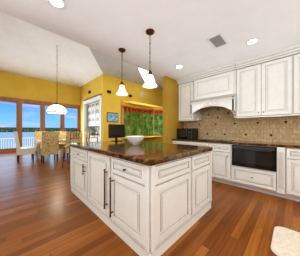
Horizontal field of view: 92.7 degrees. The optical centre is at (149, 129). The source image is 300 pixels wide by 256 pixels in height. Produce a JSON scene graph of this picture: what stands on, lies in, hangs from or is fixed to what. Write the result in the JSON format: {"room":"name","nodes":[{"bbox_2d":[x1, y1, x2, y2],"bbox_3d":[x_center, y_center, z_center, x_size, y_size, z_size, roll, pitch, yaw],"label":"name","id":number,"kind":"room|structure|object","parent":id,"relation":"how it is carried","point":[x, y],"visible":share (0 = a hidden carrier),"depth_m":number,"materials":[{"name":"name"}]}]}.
{"room":"kitchen","nodes":[
{"label":"kitchen","id":0,"kind":"room"},
{"bbox_2d":[0,71,79,104],"bbox_3d":[-7.174,-2.365,7.994,6.440,1.310,0.150,0,0,-45],"label":"wall","id":1,"kind":"structure","parent":0,"point":[18,86],"depth_m":8.40,"materials":[{"name":"yellow paint"}]},
{"bbox_2d":[0,96,79,152],"bbox_3d":[-7.221,-0.275,7.879,6.370,2.910,0.165,0,0,-45],"label":"window frame","id":2,"kind":"structure","parent":1,"relation":"attached to","point":[19,102],"depth_m":8.26,"materials":[{"name":"brown wood"}]},
{"bbox_2d":[0,12,162,90],"bbox_3d":[-2.298,-3.920,7.142,17.250,1.800,8.250,0,0,-45],"label":"ceiling","id":3,"kind":"structure","parent":0,"point":[30,50],"depth_m":6.93,"materials":[{"name":"white paint"}]},
{"bbox_2d":[46,103,66,113],"bbox_3d":[-3.995,-2.389,6.145,0.768,3.349,0.768,0,0,-45],"label":"dining pendant light","id":4,"kind":"object","parent":3,"relation":"hanging from","point":[56,108],"visible":0.94,"depth_m":5.93,"materials":[{"name":"white glass"}]},
{"bbox_2d":[139,68,154,81],"bbox_3d":[-0.145,-3.299,8.666,1.890,0.336,1.120,0,0,-45],"label":"skylight","id":5,"kind":"object","parent":3,"relation":"in","point":[144,73],"depth_m":8.45,"materials":[{"name":"white glass"}]},
{"bbox_2d":[87,103,92,130],"bbox_3d":[-4.204,-0.410,9.910,0.470,3.180,0.080,0,0,-45],"label":"wall","id":6,"kind":"structure","parent":0,"point":[88,128],"depth_m":9.78,"materials":[{"name":"white paint"}]},
{"bbox_2d":[80,75,101,142],"bbox_3d":[-3.741,-0.920,9.009,0.150,4.200,3.270,0,0,-45],"label":"wall","id":7,"kind":"structure","parent":0,"point":[94,86],"depth_m":9.06,"materials":[{"name":"yellow paint"}]},
{"bbox_2d":[93,102,99,133],"bbox_3d":[-3.076,-0.410,9.171,0.080,3.180,2.760,0,0,-45],"label":"wall","id":8,"kind":"structure","parent":0,"point":[97,128],"depth_m":9.65,"materials":[{"name":"white paint"}]},
{"bbox_2d":[102,74,162,142],"bbox_3d":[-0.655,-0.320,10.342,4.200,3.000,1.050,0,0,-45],"label":"wall","id":9,"kind":"structure","parent":0,"point":[146,138],"depth_m":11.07,"materials":[{"name":"yellow paint"}]},
{"bbox_2d":[107,112,117,121],"bbox_3d":[-2.102,-0.710,8.056,0.700,0.540,0.028,0,0,-45],"label":"picture","id":10,"kind":"object","parent":9,"relation":"attached to","point":[112,117],"visible":0.96,"depth_m":8.03,"materials":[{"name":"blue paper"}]},
{"bbox_2d":[129,108,141,113],"bbox_3d":[-1.082,-1.530,10.769,1.200,0.540,0.040,0,0,-45],"label":"curtain","id":11,"kind":"object","parent":9,"relation":"attached to","point":[132,110],"depth_m":10.73,"materials":[{"name":"red fabric"}]},
{"bbox_2d":[121,103,162,135],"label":"window","id":12,"kind":"structure","parent":9,"relation":"in","point":[122,114],"depth_m":10.66,"materials":[{"name":"brown wood"}]},
{"bbox_2d":[143,110,162,114],"bbox_3d":[0.231,-1.530,11.494,1.817,0.540,0.236,0,0,-12],"label":"curtain","id":13,"kind":"object","parent":9,"relation":"attached to","point":[144,111],"depth_m":11.52,"materials":[{"name":"red fabric"}]},
{"bbox_2d":[0,149,299,255],"bbox_3d":[0.141,1.230,4.808,17.400,0.100,15.000,0,0,-45],"label":"floor","id":14,"kind":"structure","parent":0,"point":[45,210],"depth_m":1.86,"materials":[{"name":"brown wood"}]},
{"bbox_2d":[14,132,34,162],"bbox_3d":[-4.734,0.620,5.406,0.570,1.120,0.500,0,0,-45],"label":"dining chair","id":15,"kind":"object","parent":14,"relation":"on","point":[25,150],"visible":1,"depth_m":5.21,"materials":[{"name":"white fabric"}]},
{"bbox_2d":[34,131,49,157],"bbox_3d":[-4.798,0.620,6.382,0.500,1.120,0.570,0,0,-45],"label":"dining chair","id":16,"kind":"object","parent":14,"relation":"on","point":[38,135],"visible":0.4,"depth_m":6.39,"materials":[{"name":"beige fabric"}]},
{"bbox_2d":[40,132,58,162],"bbox_3d":[-3.758,0.620,5.342,0.500,1.120,0.570,0,0,-45],"label":"dining chair","id":17,"kind":"object","parent":14,"relation":"on","point":[50,143],"visible":1,"depth_m":5.17,"materials":[{"name":"beige fabric"}]},
{"bbox_2d":[34,139,70,160],"bbox_3d":[-3.992,0.794,6.148,1.450,0.772,0.900,0,0,-45],"label":"dining table","id":18,"kind":"object","parent":14,"relation":"on","point":[39,143],"visible":0.44,"depth_m":5.92,"materials":[{"name":"white"}]},
{"bbox_2d":[58,131,68,155],"bbox_3d":[-4.260,0.620,6.919,0.500,1.120,0.570,0,0,-45],"label":"dining chair","id":19,"kind":"object","parent":14,"relation":"on","point":[62,134],"visible":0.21,"depth_m":7.05,"materials":[{"name":"beige fabric"}]},
{"bbox_2d":[63,131,80,159],"bbox_3d":[-3.221,0.620,5.880,0.500,1.120,0.570,0,0,-45],"label":"dining chair","id":20,"kind":"object","parent":14,"relation":"on","point":[69,141],"visible":0.48,"depth_m":5.64,"materials":[{"name":"beige fabric"}]},
{"bbox_2d":[62,129,81,167],"bbox_3d":[-2.391,0.581,4.445,0.474,1.199,0.443,0,0,36],"label":"stool","id":21,"kind":"object","parent":14,"relation":"on","point":[67,145],"visible":0.71,"depth_m":4.31,"materials":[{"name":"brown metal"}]},
{"bbox_2d":[71,148,85,204],"bbox_3d":[-0.752,0.745,2.921,1.337,0.870,0.745,0,0,-45],"label":"base cabinet","id":22,"kind":"object","parent":14,"relation":"on","point":[78,158],"depth_m":2.45,"materials":[{"name":"white wood"}]},
{"bbox_2d":[84,131,90,141],"bbox_3d":[-3.242,0.620,6.898,0.570,1.120,0.500,0,0,-45],"label":"dining chair","id":23,"kind":"object","parent":14,"relation":"on","point":[87,135],"visible":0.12,"depth_m":6.96,"materials":[{"name":"beige fabric"}]},
{"bbox_2d":[86,129,97,141],"bbox_3d":[-1.991,0.581,4.775,0.443,1.199,0.474,0,0,-39],"label":"stool","id":24,"kind":"object","parent":14,"relation":"on","point":[92,134],"visible":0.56,"depth_m":4.61,"materials":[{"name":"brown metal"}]},
{"bbox_2d":[83,95,101,141],"bbox_3d":[-3.357,-0.357,8.890,0.695,3.075,2.550,0,0,-45],"label":"built-in hutch","id":25,"kind":"object","parent":14,"relation":"on","point":[94,114],"visible":0.6,"depth_m":8.88,"materials":[{"name":"white paint"}]},
{"bbox_2d":[86,152,105,223],"bbox_3d":[-0.269,0.745,2.438,1.337,0.870,0.755,0,0,-45],"label":"door","id":26,"kind":"structure","parent":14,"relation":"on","point":[95,164],"depth_m":1.96,"materials":[{"name":"white wood"}]},
{"bbox_2d":[106,152,211,255],"bbox_3d":[0.224,0.745,1.947,1.340,0.870,0.707,0,0,-45],"label":"base cabinet","id":27,"kind":"object","parent":14,"relation":"on","point":[144,198],"depth_m":1.48,"materials":[{"name":"white wood"}]},
{"bbox_2d":[70,140,212,167],"bbox_3d":[-0.304,0.283,2.475,1.370,0.054,2.230,0,0,-45],"label":"countertop","id":28,"kind":"structure","parent":27,"relation":"on","point":[148,153],"depth_m":1.80,"materials":[{"name":"brown stone"}]},
{"bbox_2d":[108,124,124,140],"bbox_3d":[-0.778,0.062,3.337,0.420,0.385,0.160,0,0,-45],"label":"tv monitor","id":29,"kind":"object","parent":28,"relation":"on","point":[115,131],"visible":1,"depth_m":3.30,"materials":[{"name":"black plastic"}]},
{"bbox_2d":[125,136,144,144],"bbox_3d":[-0.255,0.180,2.475,0.340,0.150,0.340,0,0,-45],"label":"bowl","id":30,"kind":"object","parent":28,"relation":"on","point":[134,140],"visible":1,"depth_m":2.36,"materials":[{"name":"white ceramic"}]},
{"bbox_2d":[172,139,183,143],"bbox_3d":[1.054,0.735,4.053,0.629,0.890,0.588,0,0,-45],"label":"base cabinet","id":31,"kind":"object","parent":14,"relation":"on","point":[174,140],"depth_m":3.95,"materials":[{"name":"white wood"}]},
{"bbox_2d":[184,142,203,145],"bbox_3d":[1.405,0.735,3.702,0.629,0.890,0.656,0,0,-45],"label":"base cabinet","id":32,"kind":"object","parent":14,"relation":"on","point":[185,143],"depth_m":3.55,"materials":[{"name":"white wood"}]},
{"bbox_2d":[204,142,227,183],"bbox_3d":[1.721,0.735,3.385,0.629,0.890,0.532,0,0,-45],"label":"base cabinet","id":33,"kind":"object","parent":14,"relation":"on","point":[220,149],"depth_m":3.14,"materials":[{"name":"white wood"}]},
{"bbox_2d":[228,142,275,195],"bbox_3d":[2.168,0.735,2.930,0.641,0.890,0.888,0,0,-45],"label":"base cabinet","id":34,"kind":"object","parent":14,"relation":"on","point":[271,168],"depth_m":2.72,"materials":[{"name":"white wood"}]},
{"bbox_2d":[176,138,299,145],"bbox_3d":[2.033,0.270,3.069,0.635,0.040,3.364,0,0,-45],"label":"countertop","id":35,"kind":"structure","parent":34,"relation":"on","point":[181,139],"depth_m":2.79,"materials":[{"name":"brown stone"}]},
{"bbox_2d":[177,128,197,138],"bbox_3d":[1.074,0.102,4.132,0.407,0.295,0.465,0,0,-45],"label":"microwave","id":36,"kind":"object","parent":35,"relation":"on","point":[188,133],"depth_m":4.00,"materials":[{"name":"black metal"}]},
{"bbox_2d":[194,139,233,140],"bbox_3d":[1.577,0.244,3.557,0.460,0.012,0.800,0,0,-45],"label":"cooktop","id":37,"kind":"object","parent":35,"relation":"in","point":[214,139],"visible":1,"depth_m":3.59,"materials":[{"name":"black glass"}]},
{"bbox_2d":[271,226,299,255],"bbox_3d":[1.690,1.173,1.237,0.580,0.014,0.960,0,0,-45],"label":"mat","id":38,"kind":"object","parent":14,"relation":"on","point":[285,241],"visible":1,"depth_m":1.48,"materials":[{"name":"beige fabric"}]},
{"bbox_2d":[276,146,299,201],"bbox_3d":[2.805,0.735,2.293,0.641,0.890,1.114,0,0,-45],"label":"base cabinet","id":39,"kind":"object","parent":14,"relation":"on","point":[287,157],"depth_m":2.38,"materials":[{"name":"white wood"}]},
{"bbox_2d":[0,0,299,79],"bbox_3d":[0.170,-1.560,-0.926,9.230,0.200,6.650,0,0,-45],"label":"ceiling","id":40,"kind":"structure","parent":0,"point":[184,30],"depth_m":2.04,"materials":[{"name":"white paint"}]},
{"bbox_2d":[47,0,66,9],"bbox_3d":[-1.061,-1.453,1.626,0.196,0.010,0.196,0,0,-45],"label":"recessed light","id":41,"kind":"object","parent":40,"relation":"in","point":[60,4],"visible":1,"depth_m":1.65,"materials":[{"name":"white paint"}]},
{"bbox_2d":[116,48,127,95],"bbox_3d":[-0.509,-1.054,2.602,0.224,0.812,0.224,0,0,-45],"label":"pendant light","id":42,"kind":"object","parent":40,"relation":"hanging from","point":[121,91],"visible":0.96,"depth_m":2.57,"materials":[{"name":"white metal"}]},
{"bbox_2d":[143,29,156,87],"bbox_3d":[0.000,-1.054,2.121,0.224,0.812,0.224,0,0,-45],"label":"pendant light","id":43,"kind":"object","parent":40,"relation":"hanging from","point":[149,82],"visible":1,"depth_m":2.09,"materials":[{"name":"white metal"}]},
{"bbox_2d":[206,33,227,48],"bbox_3d":[1.107,-1.452,2.344,0.360,0.013,0.210,0,0,-45],"label":"ceiling vent","id":44,"kind":"object","parent":40,"relation":"in","point":[216,40],"visible":1,"depth_m":2.31,"materials":[{"name":"grey metal"}]},
{"bbox_2d":[245,38,259,44],"bbox_3d":[1.683,-1.453,2.348,0.196,0.010,0.196,0,0,-45],"label":"recessed light","id":45,"kind":"object","parent":40,"relation":"in","point":[252,41],"visible":1,"depth_m":2.35,"materials":[{"name":"white paint"}]},
{"bbox_2d":[163,76,183,142],"bbox_3d":[0.711,-0.140,4.225,0.880,2.640,0.130,0,0,-45],"label":"wall","id":46,"kind":"structure","parent":0,"point":[172,123],"depth_m":4.00,"materials":[{"name":"yellow paint"}]},
{"bbox_3d":[3.380,-0.140,2.284,0.150,2.640,6.650,0,0,-45],"label":"wall","id":47,"kind":"structure","parent":0,"visible":0},
{"bbox_2d":[178,80,195,119],"bbox_3d":[1.132,-0.828,4.188,0.327,1.095,0.508,0,0,-45],"label":"upper cabinet","id":48,"kind":"object","parent":47,"relation":"attached to","point":[185,89],"depth_m":4.08,"materials":[{"name":"white wood"}]},
{"bbox_2d":[189,63,235,119],"bbox_3d":[1.591,-0.870,3.571,0.550,1.180,1.044,0,0,-45],"label":"range hood","id":49,"kind":"object","parent":47,"relation":"attached to","point":[215,88],"visible":0.92,"depth_m":3.42,"materials":[{"name":"white wood"}]},
{"bbox_2d":[184,107,299,142],"bbox_3d":[2.254,-0.215,3.290,0.013,0.930,3.365,0,0,-45],"label":"tile backsplash","id":50,"kind":"structure","parent":47,"relation":"attached to","point":[223,123],"depth_m":3.35,"materials":[{"name":"beige stone tile"},{"name":"dark brown accent tile"}]},
{"bbox_2d":[237,56,284,118],"bbox_3d":[2.370,-0.828,2.949,0.327,1.095,0.968,0,0,-45],"label":"upper cabinet","id":51,"kind":"object","parent":47,"relation":"attached to","point":[268,85],"depth_m":2.86,"materials":[{"name":"white wood"}]},
{"bbox_2d":[285,48,299,115],"bbox_3d":[2.951,-0.828,2.368,0.327,1.095,0.974,0,0,-45],"label":"upper cabinet","id":52,"kind":"object","parent":47,"relation":"attached to","point":[292,59],"depth_m":2.56,"materials":[{"name":"white wood"}]},
{"label":"outside","id":53,"kind":"structure","parent":0,"visible":0},
{"bbox_2d":[0,132,34,148],"bbox_3d":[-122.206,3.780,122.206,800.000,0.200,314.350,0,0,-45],"label":"water","id":54,"kind":"structure","parent":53,"point":[25,135],"depth_m":61.99,"materials":[{"name":"blue liquid"}]},
{"bbox_2d":[0,127,76,131],"bbox_3d":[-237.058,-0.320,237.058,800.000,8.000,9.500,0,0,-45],"label":"shore","id":55,"kind":"structure","parent":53,"point":[7,129],"depth_m":255.59,"materials":[{"name":"green plant"}]},
{"bbox_2d":[124,110,162,135],"bbox_3d":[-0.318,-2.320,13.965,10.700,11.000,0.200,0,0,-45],"label":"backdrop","id":56,"kind":"structure","parent":53,"point":[139,124],"depth_m":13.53,"materials":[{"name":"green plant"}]},
{"bbox_3d":[-8.277,1.640,10.398,19.000,0.120,4.790,0,0,-45],"label":"deck","id":57,"kind":"object","parent":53,"visible":0},
{"bbox_2d":[0,137,34,148],"bbox_3d":[-9.884,1.070,11.966,19.055,1.020,0.110,0,0,-45],"label":"railing","id":58,"kind":"object","parent":57,"relation":"on","point":[15,143],"visible":0.1,"depth_m":11.17,"materials":[{"name":"white"}]}
]}

